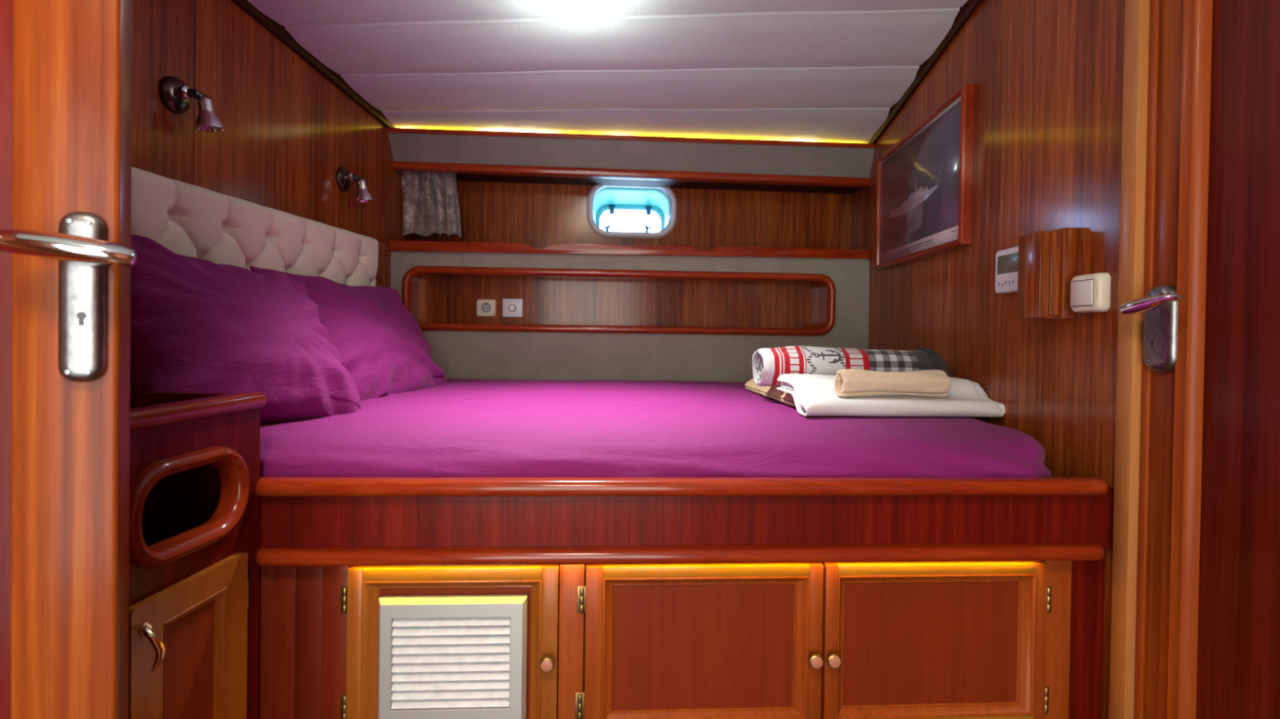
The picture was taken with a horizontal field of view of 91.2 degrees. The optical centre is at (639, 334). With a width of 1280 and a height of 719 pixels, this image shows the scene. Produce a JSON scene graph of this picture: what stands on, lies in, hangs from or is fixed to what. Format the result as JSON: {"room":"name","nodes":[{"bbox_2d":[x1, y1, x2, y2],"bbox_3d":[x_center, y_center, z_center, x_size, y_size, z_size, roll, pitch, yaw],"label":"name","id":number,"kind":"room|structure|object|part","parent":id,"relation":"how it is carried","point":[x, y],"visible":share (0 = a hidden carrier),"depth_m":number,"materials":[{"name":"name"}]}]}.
{"room":"ship interior","nodes":[
{"label":"ship interior","id":0,"kind":"room"},
{"bbox_2d":[131,0,417,288],"bbox_3d":[-1.147,-0.102,1.000,0.040,2.150,3.750,1,1,4],"label":"wall","id":1,"kind":"structure","parent":0,"point":[287,134],"depth_m":1.75,"materials":[{"name":"brown wood"}]},
{"bbox_2d":[0,0,137,718],"bbox_3d":[-0.755,-0.001,0.491,0.608,1.930,0.095,1,1,-21],"label":"door","id":2,"kind":"structure","parent":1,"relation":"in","point":[67,257],"depth_m":0.59,"materials":[{"name":"brown wood"}]},
{"bbox_3d":[-0.780,-0.002,0.516,0.420,1.930,0.014,1,1,-21],"label":"panel","id":3,"kind":"part","parent":2,"relation":"part of","materials":[{"name":"red wood"}]},
{"bbox_3d":[-0.508,-0.076,0.555,0.102,0.030,0.035,1,1,-18],"label":"lever","id":4,"kind":"part","parent":2,"relation":"part of","materials":[{"name":"silver metal"}]},
{"bbox_3d":[-0.524,-0.035,0.588,0.036,0.160,0.012,1,1,-21],"label":"handle plate","id":5,"kind":"part","parent":2,"relation":"part of","materials":[{"name":"silver metal"}]},
{"bbox_2d":[158,75,225,132],"bbox_3d":[-1.056,-0.544,1.483,0.125,0.116,0.073,0,1,-31],"label":"reading lamp","id":6,"kind":"object","parent":1,"relation":"attached to","point":[175,95],"visible":1,"depth_m":1.47,"materials":[{"name":"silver metal"}]},
{"bbox_3d":[-1.081,-0.560,1.464,0.019,0.084,0.084,1,1,4],"label":"wall plate","id":7,"kind":"part","parent":6,"relation":"part of","materials":[{"name":"brown metal"}]},
{"bbox_3d":[-1.065,-0.566,1.462,0.027,0.028,0.028,1,1,9],"label":"stem","id":8,"kind":"part","parent":6,"relation":"part of","materials":[{"name":"silver metal"}]},
{"bbox_3d":[-1.043,-0.562,1.475,0.031,0.025,0.061,1,1,39],"label":"swivel arm","id":9,"kind":"part","parent":6,"relation":"part of","materials":[{"name":"black plastic"}]},
{"bbox_3d":[-1.026,-0.525,1.495,0.060,0.079,0.060,1,1,4],"label":"lamp shade","id":10,"kind":"part","parent":6,"relation":"part of","materials":[{"name":"silver metal"}]},
{"bbox_3d":[-1.027,-0.496,1.494,0.051,0.008,0.051,1,1,4],"label":"lamp glass","id":11,"kind":"part","parent":6,"relation":"part of","materials":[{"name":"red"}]},
{"bbox_2d":[129,166,378,391],"bbox_3d":[-1.038,-0.073,1.710,0.086,0.563,1.225,1,1,4],"label":"headboard","id":12,"kind":"object","parent":1,"relation":"attached to","point":[185,219],"visible":0.25,"depth_m":1.58,"materials":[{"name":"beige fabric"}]},
{"bbox_2d":[231,0,395,128],"bbox_3d":[-1.108,-0.950,0.839,0.034,0.278,3.450,1,1,4],"label":"trim","id":13,"kind":"structure","parent":1,"relation":"attached to","point":[277,30],"depth_m":1.97,"materials":[{"name":"brown wood"}]},
{"bbox_2d":[335,166,373,202],"bbox_3d":[-1.010,-0.529,2.216,0.125,0.116,0.073,0,1,-31],"label":"reading lamp","id":14,"kind":"object","parent":1,"relation":"attached to","point":[344,178],"visible":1,"depth_m":2.20,"materials":[{"name":"silver metal"}]},
{"bbox_3d":[-1.034,-0.546,2.196,0.019,0.084,0.084,1,1,4],"label":"wall plate","id":15,"kind":"part","parent":14,"relation":"part of","materials":[{"name":"brown metal"}]},
{"bbox_3d":[-1.018,-0.551,2.194,0.027,0.028,0.028,1,1,9],"label":"stem","id":16,"kind":"part","parent":14,"relation":"part of","materials":[{"name":"silver metal"}]},
{"bbox_3d":[-0.996,-0.548,2.207,0.031,0.025,0.061,1,1,38],"label":"swivel arm","id":17,"kind":"part","parent":14,"relation":"part of","materials":[{"name":"black plastic"}]},
{"bbox_3d":[-0.979,-0.511,2.227,0.060,0.079,0.060,1,1,4],"label":"lamp shade","id":18,"kind":"part","parent":14,"relation":"part of","materials":[{"name":"silver metal"}]},
{"bbox_2d":[247,0,968,143],"bbox_3d":[-0.080,-1.039,1.049,2.142,0.548,4.104,1,1,4],"label":"ceiling","id":19,"kind":"structure","parent":0,"point":[789,70],"depth_m":2.01,"materials":[{"name":"paint"}]},
{"bbox_2d":[390,251,870,382],"bbox_3d":[-0.024,0.017,2.644,2.013,0.711,0.020,1,1,-3],"label":"wall","id":20,"kind":"structure","parent":0,"point":[500,355],"depth_m":2.63,"materials":[{"name":"grey carpet"}]},
{"bbox_2d":[401,266,835,336],"bbox_3d":[-0.075,-0.140,2.698,1.824,0.275,0.177,1,1,-3],"label":"recessed shelf","id":21,"kind":"object","parent":20,"relation":"attached to","point":[439,298],"visible":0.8,"depth_m":2.75,"materials":[{"name":"brown wood"}]},
{"bbox_2d":[476,298,496,316],"bbox_3d":[-0.671,-0.117,2.734,0.084,0.076,0.014,1,1,-3],"label":"power socket","id":22,"kind":"object","parent":21,"relation":"attached to","point":[485,308],"visible":1,"depth_m":2.73,"materials":[{"name":"beige plastic"}]},
{"bbox_2d":[502,298,523,317],"bbox_3d":[-0.556,-0.117,2.736,0.086,0.079,0.023,1,1,-3],"label":"dimmer switch","id":23,"kind":"object","parent":21,"relation":"attached to","point":[511,307],"visible":1,"depth_m":2.73,"materials":[{"name":"white plastic"}]},
{"bbox_3d":[-0.557,-0.117,2.730,0.029,0.029,0.012,1,1,-3],"label":"knob","id":24,"kind":"part","parent":23,"relation":"part of","materials":[{"name":"white plastic"}]},
{"bbox_3d":[-0.557,-0.117,2.734,0.056,0.056,0.002,1,1,-3],"label":"frame","id":25,"kind":"part","parent":23,"relation":"part of","materials":[{"name":"white plastic"}]},
{"bbox_2d":[417,181,851,251],"bbox_3d":[-0.003,-0.330,2.896,2.033,1.600,0.030,1,1,-3],"label":"wall","id":26,"kind":"structure","parent":0,"point":[538,215],"depth_m":2.89,"materials":[{"name":"brown wood"}]},
{"bbox_2d":[389,240,871,259],"bbox_3d":[-0.009,-0.354,2.745,2.044,0.048,0.268,1,1,-3],"label":"shelf","id":27,"kind":"object","parent":26,"relation":"attached to","point":[394,246],"visible":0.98,"depth_m":2.61,"materials":[{"name":"brown wood"}]},
{"bbox_2d":[386,127,875,194],"bbox_3d":[-0.006,-0.738,2.725,2.050,0.166,0.301,1,1,-3],"label":"pelmet","id":28,"kind":"object","parent":26,"relation":"attached to","point":[482,156],"visible":0.95,"depth_m":2.62,"materials":[{"name":"grey carpet"}]},
{"bbox_2d":[401,171,462,237],"bbox_3d":[-0.909,-0.569,2.682,0.350,0.306,0.082,1,1,-4],"label":"curtain","id":29,"kind":"object","parent":28,"relation":"hanging from","point":[430,199],"visible":0.76,"depth_m":2.67,"materials":[{"name":"grey fabric"}]},
{"bbox_3d":[-0.014,-0.809,2.590,2.017,0.020,0.034,1,1,-3],"label":"trim","id":30,"kind":"part","parent":28,"relation":"part of","materials":[{"name":"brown wood"}]},
{"bbox_3d":[-0.012,-0.748,2.624,2.023,0.120,0.078,1,1,-3],"label":"carpet panel","id":31,"kind":"part","parent":28,"relation":"part of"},
{"bbox_3d":[-0.012,-0.677,2.647,2.018,0.047,0.039,1,1,-3],"label":"trim","id":32,"kind":"part","parent":28,"relation":"part of","materials":[{"name":"brown wood"}]},
{"bbox_2d":[586,184,676,239],"bbox_3d":[-0.046,-0.550,3.031,0.415,0.323,0.350,1,1,-3],"label":"window","id":33,"kind":"structure","parent":26,"relation":"in","point":[601,198],"depth_m":3.00,"materials":[{"name":"blue plastic"}]},
{"bbox_2d":[861,0,1124,718],"bbox_3d":[0.968,-0.083,2.068,0.050,2.150,1.847,1,1,4],"label":"wall","id":34,"kind":"structure","parent":0,"point":[1046,76],"depth_m":1.45,"materials":[{"name":"brown wood"}]},
{"bbox_2d":[255,477,1114,567],"bbox_3d":[-0.072,0.327,1.881,1.996,0.162,1.752,1,1,4],"label":"frame","id":35,"kind":"object","parent":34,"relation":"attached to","point":[304,522],"visible":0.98,"depth_m":1.11,"materials":[{"name":"brown wood"}]},
{"bbox_2d":[259,378,1052,477],"bbox_3d":[-0.078,0.284,1.875,1.982,0.188,1.744,1,1,4],"label":"mattress","id":36,"kind":"object","parent":35,"relation":"on","point":[460,428],"visible":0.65,"depth_m":1.22,"materials":[{"name":"fabric"}]},
{"bbox_2d":[129,235,360,425],"bbox_3d":[-0.856,0.019,1.341,0.276,0.437,0.504,1,1,21],"label":"pillow","id":37,"kind":"object","parent":36,"relation":"on","point":[197,325],"visible":0.67,"depth_m":1.24,"materials":[{"name":"fabric"}]},
{"bbox_2d":[249,266,447,400],"bbox_3d":[-0.854,0.019,1.968,0.266,0.400,0.710,1,1,7],"label":"pillow","id":38,"kind":"object","parent":36,"relation":"on","point":[384,350],"visible":0.65,"depth_m":1.86,"materials":[{"name":"fabric"}]},
{"bbox_2d":[744,378,795,407],"bbox_3d":[0.624,0.178,1.926,0.469,0.043,0.564,1,1,-6],"label":"folded towel","id":39,"kind":"object","parent":36,"relation":"on","point":[771,392],"visible":0.11,"depth_m":1.90,"materials":[{"name":"fabric"}]},
{"bbox_2d":[751,346,953,386],"bbox_3d":[0.624,0.112,1.865,0.561,0.154,0.156,1,1,-3],"label":"rolled blanket","id":40,"kind":"object","parent":39,"relation":"on","point":[768,364],"visible":0.59,"depth_m":1.82,"materials":[{"name":"multicoloured fabric"}]},
{"bbox_2d":[776,373,1004,417],"bbox_3d":[0.654,0.158,1.669,0.529,0.086,0.285,1,1,-4],"label":"folded towel","id":41,"kind":"object","parent":36,"relation":"on","point":[813,395],"visible":0.73,"depth_m":1.55,"materials":[{"name":"white fabric"}]},
{"bbox_2d":[834,368,951,398],"bbox_3d":[0.641,0.124,1.590,0.282,0.073,0.076,1,1,-4],"label":"rolled towel","id":42,"kind":"object","parent":41,"relation":"on","point":[848,382],"visible":1,"depth_m":1.56,"materials":[{"name":"beige fabric"}]},
{"bbox_3d":[0.100,0.390,1.108,1.507,0.027,0.032,1,1,-3],"label":"rail","id":43,"kind":"part","parent":35,"relation":"part of","materials":[{"name":"brown wood"}]},
{"bbox_3d":[0.102,0.270,1.107,1.512,0.028,0.032,1,1,-3],"label":"rail","id":44,"kind":"part","parent":35,"relation":"part of","materials":[{"name":"brown wood"}]},
{"bbox_2d":[850,189,862,249],"bbox_3d":[1.001,-0.554,2.827,0.017,0.363,0.220,1,1,-1],"label":"trim","id":45,"kind":"structure","parent":34,"relation":"attached to","point":[856,197],"depth_m":2.88,"materials":[{"name":"brown wood"}]},
{"bbox_2d":[875,84,974,270],"bbox_3d":[0.936,-0.479,2.131,0.032,0.445,0.772,1,1,4],"label":"framed picture","id":46,"kind":"object","parent":34,"relation":"attached to","point":[925,180],"visible":1,"depth_m":2.00,"materials":[{"name":"brown wood"}]},
{"bbox_2d":[868,0,983,143],"bbox_3d":[0.862,-1.034,0.842,0.034,0.513,3.710,1,1,4],"label":"trim","id":47,"kind":"structure","parent":34,"relation":"attached to","point":[967,10],"depth_m":2.02,"materials":[{"name":"brown wood"}]},
{"bbox_2d":[995,246,1018,293],"bbox_3d":[0.900,-0.157,1.515,0.017,0.106,0.139,1,1,4],"label":"thermostat","id":48,"kind":"object","parent":34,"relation":"attached to","point":[1006,260],"visible":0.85,"depth_m":1.52,"materials":[{"name":"white plastic"}]},
{"bbox_2d":[1017,227,1076,319],"bbox_3d":[0.866,-0.127,1.337,0.062,0.187,0.105,1,1,4],"label":"wooden box","id":49,"kind":"object","parent":34,"relation":"attached to","point":[1046,260],"visible":1,"depth_m":1.30,"materials":[{"name":"brown wood"}]},
{"bbox_3d":[0.864,-0.128,1.341,0.022,0.177,0.089,1,1,4],"label":"moulding","id":50,"kind":"part","parent":49,"relation":"part of","materials":[{"name":"brown wood"}]},
{"bbox_2d":[1070,272,1111,312],"bbox_3d":[0.877,-0.081,1.226,0.024,0.074,0.092,1,1,4],"label":"light switch","id":51,"kind":"object","parent":34,"relation":"attached to","point":[1089,293],"visible":1,"depth_m":1.20,"materials":[{"name":"beige plastic"}]},
{"bbox_2d":[1108,0,1150,718],"bbox_3d":[0.891,-0.049,1.122,0.042,2.100,0.040,1,1,4],"label":"trim","id":52,"kind":"structure","parent":34,"relation":"attached to","point":[1137,12],"depth_m":1.11,"materials":[{"name":"brown wood"}]},
{"bbox_3d":[-0.118,1.017,1.070,2.238,0.060,4.100,1,1,4],"label":"floor","id":53,"kind":"structure","parent":0,"visible":0},
{"bbox_2d":[128,391,266,718],"bbox_3d":[-0.878,0.537,0.889,0.525,0.883,0.392,1,1,4],"label":"nightstand","id":54,"kind":"object","parent":53,"relation":"on","point":[194,520],"visible":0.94,"depth_m":0.94,"materials":[{"name":"red wood"}]},
{"bbox_3d":[-0.636,0.406,0.815,0.035,0.058,0.019,1,1,19],"label":"hook handle","id":55,"kind":"part","parent":54,"relation":"part of","materials":[{"name":"gold metal"}]},
{"bbox_3d":[-0.899,0.536,1.074,0.461,0.879,0.018,1,1,4],"label":"panel","id":56,"kind":"part","parent":54,"relation":"part of","materials":[{"name":"red wood"}]},
{"bbox_3d":[-0.654,0.627,0.912,0.013,0.549,0.216,1,1,4],"label":"door","id":57,"kind":"part","parent":54,"relation":"part of","materials":[{"name":"brown wood"}]},
{"bbox_3d":[-0.658,0.626,0.911,0.005,0.450,0.097,1,1,4],"label":"panel","id":58,"kind":"part","parent":54,"relation":"part of","materials":[{"name":"brown wood"}]},
{"bbox_3d":[-0.652,0.621,0.914,0.011,0.460,0.119,1,1,4],"label":"moulding","id":59,"kind":"part","parent":54,"relation":"part of","materials":[{"name":"brown wood"}]},
{"bbox_3d":[-0.660,0.111,0.871,0.037,0.025,0.392,1,1,4],"label":"rail","id":60,"kind":"part","parent":54,"relation":"part of","materials":[{"name":"brown wood"}]},
{"bbox_2d":[257,548,1105,718],"bbox_3d":[0.093,0.689,1.144,1.572,0.601,0.092,1,1,-3],"label":"base cabinet","id":61,"kind":"object","parent":53,"relation":"on","point":[940,640],"visible":0.89,"depth_m":1.13,"materials":[{"name":"orange wood"}]},
{"bbox_3d":[-0.330,0.568,1.105,0.310,0.274,0.018,1,1,-3],"label":"moulding","id":62,"kind":"part","parent":61,"relation":"part of","materials":[{"name":"brown wood"}]},
{"bbox_3d":[-0.328,0.420,1.108,0.310,0.022,0.022,1,1,-3],"label":"door rail","id":63,"kind":"part","parent":61,"relation":"part of","materials":[{"name":"brown wood"}]},
{"bbox_3d":[-0.328,0.568,1.096,0.256,0.216,0.020,1,1,-3],"label":"vent frame","id":64,"kind":"part","parent":61,"relation":"part of","materials":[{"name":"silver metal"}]},
{"bbox_3d":[-0.328,0.568,1.114,0.264,0.243,0.008,1,1,-3],"label":"door","id":65,"kind":"part","parent":61,"relation":"part of","materials":[{"name":"white plastic"}]},
{"bbox_3d":[-0.161,0.574,1.099,0.027,0.027,0.035,1,1,4],"label":"knob","id":66,"kind":"part","parent":61,"relation":"part of","materials":[{"name":"gold metal"}]},
{"bbox_3d":[0.116,0.566,1.140,0.332,0.230,0.008,1,1,-3],"label":"door","id":67,"kind":"part","parent":61,"relation":"part of","materials":[{"name":"brown wood"}]},
{"bbox_3d":[0.119,0.566,1.131,0.375,0.262,0.018,1,1,-3],"label":"moulding","id":68,"kind":"part","parent":61,"relation":"part of","materials":[{"name":"orange wood"}]},
{"bbox_3d":[0.121,0.425,1.134,0.375,0.019,0.022,1,1,-3],"label":"door rail","id":69,"kind":"part","parent":61,"relation":"part of","materials":[{"name":"brown wood"}]},
{"bbox_3d":[0.315,0.582,1.127,0.027,0.027,0.035,1,1,4],"label":"knob","id":70,"kind":"part","parent":61,"relation":"part of","materials":[{"name":"gold metal"}]},
{"bbox_3d":[0.347,0.583,1.129,0.027,0.027,0.035,1,1,4],"label":"knob","id":71,"kind":"part","parent":61,"relation":"part of","materials":[{"name":"gold metal"}]},
{"bbox_3d":[0.539,0.572,1.165,0.334,0.230,0.008,1,1,-3],"label":"door","id":72,"kind":"part","parent":61,"relation":"part of","materials":[{"name":"brown wood"}]},
{"bbox_3d":[0.547,0.431,1.159,0.375,0.019,0.022,1,1,-3],"label":"door rail","id":73,"kind":"part","parent":61,"relation":"part of","materials":[{"name":"brown wood"}]},
{"bbox_3d":[0.545,0.572,1.156,0.375,0.264,0.018,1,1,-3],"label":"moulding","id":74,"kind":"part","parent":61,"relation":"part of","materials":[{"name":"orange wood"}]},
{"bbox_3d":[0.543,0.724,1.162,0.375,0.041,0.022,1,1,-3],"label":"door rail","id":75,"kind":"part","parent":61,"relation":"part of","materials":[{"name":"brown wood"}]},
{"bbox_3d":[0.881,-0.088,0.074,0.030,2.200,2.163,1,1,4],"label":"wall","id":76,"kind":"structure","parent":0,"visible":0},
{"bbox_2d":[1133,0,1159,718],"bbox_3d":[0.901,-0.049,1.091,0.038,2.100,0.017,1,1,4],"label":"trim","id":77,"kind":"structure","parent":76,"relation":"attached to","point":[1154,4],"depth_m":1.09,"materials":[{"name":"orange wood"}]},
{"bbox_3d":[0.798,-0.032,-0.629,0.044,2.100,0.747,1,1,4],"label":"wall","id":78,"kind":"structure","parent":0,"visible":0},
{"bbox_2d":[1119,0,1279,718],"bbox_3d":[0.831,-0.043,0.419,0.102,2.060,1.344,1,1,4],"label":"door","id":79,"kind":"structure","parent":78,"relation":"in","point":[1211,311],"depth_m":0.97,"materials":[{"name":"brown wood"}]},
{"bbox_3d":[0.835,-0.049,1.026,0.033,0.032,0.113,1,1,4],"label":"lever","id":80,"kind":"part","parent":79,"relation":"part of","materials":[{"name":"silver metal"}]},
{"bbox_3d":[0.875,-0.010,1.056,0.016,0.148,0.068,1,1,4],"label":"handle plate","id":81,"kind":"part","parent":79,"relation":"part of","materials":[{"name":"silver metal"}]},
{"bbox_3d":[0.896,-0.048,1.010,0.039,2.060,0.036,1,1,4],"label":"moulding","id":82,"kind":"part","parent":79,"relation":"part of","materials":[{"name":"orange wood"}]},
{"bbox_3d":[0.868,-0.042,0.421,0.018,2.060,1.152,1,1,4],"label":"panel","id":83,"kind":"part","parent":79,"relation":"part of","materials":[{"name":"red wood"}]}
]}

